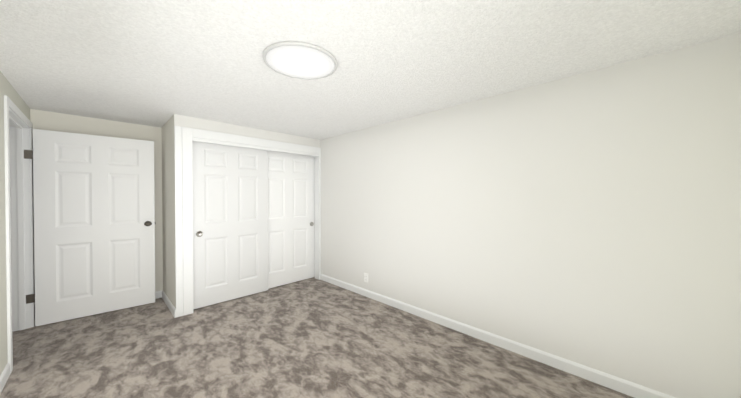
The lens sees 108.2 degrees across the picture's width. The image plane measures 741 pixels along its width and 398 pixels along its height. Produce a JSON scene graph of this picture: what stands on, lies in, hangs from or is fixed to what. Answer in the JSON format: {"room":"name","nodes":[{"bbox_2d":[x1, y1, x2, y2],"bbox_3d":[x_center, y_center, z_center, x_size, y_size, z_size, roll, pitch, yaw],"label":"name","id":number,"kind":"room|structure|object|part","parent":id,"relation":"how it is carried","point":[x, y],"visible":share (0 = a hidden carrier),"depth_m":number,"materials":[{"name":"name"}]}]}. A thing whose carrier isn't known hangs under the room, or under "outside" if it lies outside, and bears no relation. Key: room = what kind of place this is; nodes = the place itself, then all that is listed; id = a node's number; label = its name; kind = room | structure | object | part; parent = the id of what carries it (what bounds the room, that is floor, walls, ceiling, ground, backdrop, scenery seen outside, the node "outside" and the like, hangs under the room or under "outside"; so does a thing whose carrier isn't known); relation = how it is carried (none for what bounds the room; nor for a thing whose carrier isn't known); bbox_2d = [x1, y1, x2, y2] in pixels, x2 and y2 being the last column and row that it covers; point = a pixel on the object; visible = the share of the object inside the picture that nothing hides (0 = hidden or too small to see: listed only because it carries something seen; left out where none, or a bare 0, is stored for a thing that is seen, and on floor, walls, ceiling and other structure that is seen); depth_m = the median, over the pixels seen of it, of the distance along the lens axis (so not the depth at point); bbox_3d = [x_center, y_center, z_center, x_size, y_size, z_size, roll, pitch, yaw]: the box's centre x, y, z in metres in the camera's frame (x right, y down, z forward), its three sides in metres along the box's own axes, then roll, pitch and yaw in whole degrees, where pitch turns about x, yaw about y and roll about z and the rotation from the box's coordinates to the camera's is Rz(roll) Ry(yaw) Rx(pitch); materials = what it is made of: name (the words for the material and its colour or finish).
{"room":"empty bedroom","nodes":[
{"label":"empty bedroom","id":0,"kind":"room"},
{"bbox_2d":[0,71,29,374],"bbox_3d":[-1.830,0.211,1.031,4.950,2.265,0.115,1,1,45],"label":"wall","id":1,"kind":"structure","parent":0,"point":[9,91],"depth_m":1.98,"materials":[{"name":"white paint"}]},
{"bbox_2d":[0,363,9,393],"bbox_3d":[-1.382,1.301,0.691,3.819,0.092,0.013,1,1,45],"label":"baseboard","id":2,"kind":"structure","parent":1,"relation":"attached to","point":[5,374],"depth_m":1.93,"materials":[{"name":"white wood"}]},
{"bbox_2d":[4,95,34,373],"bbox_3d":[-3.186,0.271,2.369,1.107,2.116,0.147,1,1,45],"label":"door frame","id":3,"kind":"structure","parent":1,"relation":"attached to","point":[20,225],"depth_m":2.69,"materials":[{"name":"white wood"}]},
{"bbox_2d":[24,129,155,326],"bbox_3d":[-3.091,0.294,3.035,0.181,2.030,1.033,1,1,45],"label":"bedroom door","id":4,"kind":"structure","parent":1,"relation":"in","point":[94,224],"depth_m":3.01,"materials":[{"name":"white wood"}]},
{"bbox_3d":[-3.481,0.285,2.740,0.039,1.581,0.067,1,1,45],"label":"bedroom door hinges","id":5,"kind":"part","parent":4,"relation":"part of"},
{"bbox_3d":[-2.767,0.306,3.358,0.173,0.066,0.118,1,1,45],"label":"knob","id":6,"kind":"part","parent":4,"relation":"part of","materials":[{"name":"grey metal"}]},
{"bbox_2d":[30,109,162,291],"bbox_3d":[-3.012,0.184,3.439,0.115,2.265,4.395,1,1,45],"label":"wall","id":7,"kind":"structure","parent":0,"point":[50,121],"depth_m":3.32,"materials":[{"name":"white paint"}]},
{"bbox_2d":[155,291,160,298],"bbox_3d":[-3.165,1.274,3.205,0.013,0.092,1.090,1,1,45],"label":"baseboard","id":8,"kind":"structure","parent":7,"relation":"attached to","point":[158,293],"depth_m":3.55,"materials":[{"name":"white wood"}]},
{"bbox_2d":[161,117,173,305],"bbox_3d":[-2.486,0.185,3.360,0.745,2.265,0.100,1,1,45],"label":"wall","id":9,"kind":"structure","parent":0,"point":[167,208],"depth_m":3.29,"materials":[{"name":"white paint"}]},
{"bbox_2d":[161,290,175,317],"bbox_3d":[-2.470,1.273,3.277,0.842,0.092,0.013,1,1,45],"label":"baseboard","id":10,"kind":"structure","parent":9,"relation":"attached to","point":[163,295],"depth_m":3.24,"materials":[{"name":"white wood"}]},
{"bbox_2d":[172,114,319,308],"bbox_3d":[-1.536,0.181,3.712,0.115,2.265,1.935,1,1,45],"label":"wall","id":11,"kind":"structure","parent":0,"point":[194,122],"depth_m":3.29,"materials":[{"name":"white paint"}]},
{"bbox_2d":[174,126,320,316],"bbox_3d":[-1.493,0.246,3.670,0.030,2.137,1.935,1,1,45],"label":"trim","id":12,"kind":"structure","parent":11,"relation":"attached to","point":[184,137],"depth_m":3.06,"materials":[{"name":"white wood"}]},
{"bbox_2d":[314,156,317,278],"bbox_3d":[-1.492,0.269,3.757,0.115,2.090,1.780,1,1,45],"label":"door frame","id":13,"kind":"structure","parent":11,"relation":"attached to","point":[316,207],"depth_m":4.38,"materials":[{"name":"white wood"}]},
{"bbox_2d":[0,277,633,397],"bbox_3d":[-1.168,1.386,1.715,5.180,0.100,4.510,1,1,45],"label":"floor","id":14,"kind":"structure","parent":0,"point":[313,337],"depth_m":2.26,"materials":[{"name":"carpet"}]},
{"bbox_2d":[0,0,740,139],"bbox_3d":[-1.168,-0.979,1.690,5.180,0.100,4.510,1,1,45],"label":"ceiling","id":15,"kind":"structure","parent":0,"point":[157,63],"depth_m":1.68,"materials":[{"name":"white paint"}]},
{"bbox_2d":[263,41,337,79],"bbox_3d":[-0.468,-0.921,1.814,0.486,0.020,0.486,1,1,45],"label":"recessed light","id":16,"kind":"object","parent":15,"relation":"in","point":[299,60],"visible":1,"depth_m":1.77,"materials":[{"name":"white plastic"}]},
{"bbox_2d":[320,33,740,397],"bbox_3d":[0.375,0.186,3.267,5.180,2.265,0.115,1,1,45],"label":"wall","id":17,"kind":"structure","parent":0,"point":[591,219],"depth_m":2.02,"materials":[{"name":"white paint"}]},
{"bbox_2d":[364,273,367,282],"bbox_3d":[-0.060,1.063,3.619,0.072,0.117,0.009,1,1,45],"label":"electrical outlet plate","id":18,"kind":"object","parent":17,"relation":"attached to","point":[365,277],"visible":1,"depth_m":3.62,"materials":[{"name":"white plastic"}]},
{"bbox_2d":[320,274,675,397],"bbox_3d":[0.636,1.277,2.932,4.090,0.092,0.013,1,1,45],"label":"baseboard","id":19,"kind":"structure","parent":17,"relation":"attached to","point":[629,388],"depth_m":2.28,"materials":[{"name":"white wood"}]},
{"bbox_3d":[-1.535,-0.742,3.788,0.095,0.030,1.740,1,1,45],"label":"closet track","id":20,"kind":"object","parent":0,"visible":0},
{"bbox_2d":[192,141,267,308],"bbox_3d":[-1.795,0.289,3.490,0.040,2.030,0.930,1,1,45],"label":"slider","id":21,"kind":"object","parent":20,"relation":"hanging from","point":[230,222],"visible":0.83,"depth_m":3.44,"materials":[{"name":"white wood"}]},
{"bbox_3d":[-2.047,0.417,3.210,0.005,0.073,0.073,1,1,45],"label":"handle","id":22,"kind":"part","parent":21,"relation":"part of","materials":[{"name":"grey metal"}]},
{"bbox_2d":[268,150,314,288],"bbox_3d":[-1.260,0.283,4.119,0.040,2.030,0.930,1,1,45],"label":"slider","id":23,"kind":"object","parent":20,"relation":"hanging from","point":[291,232],"visible":0.71,"depth_m":4.13,"materials":[{"name":"white wood"}]}
]}

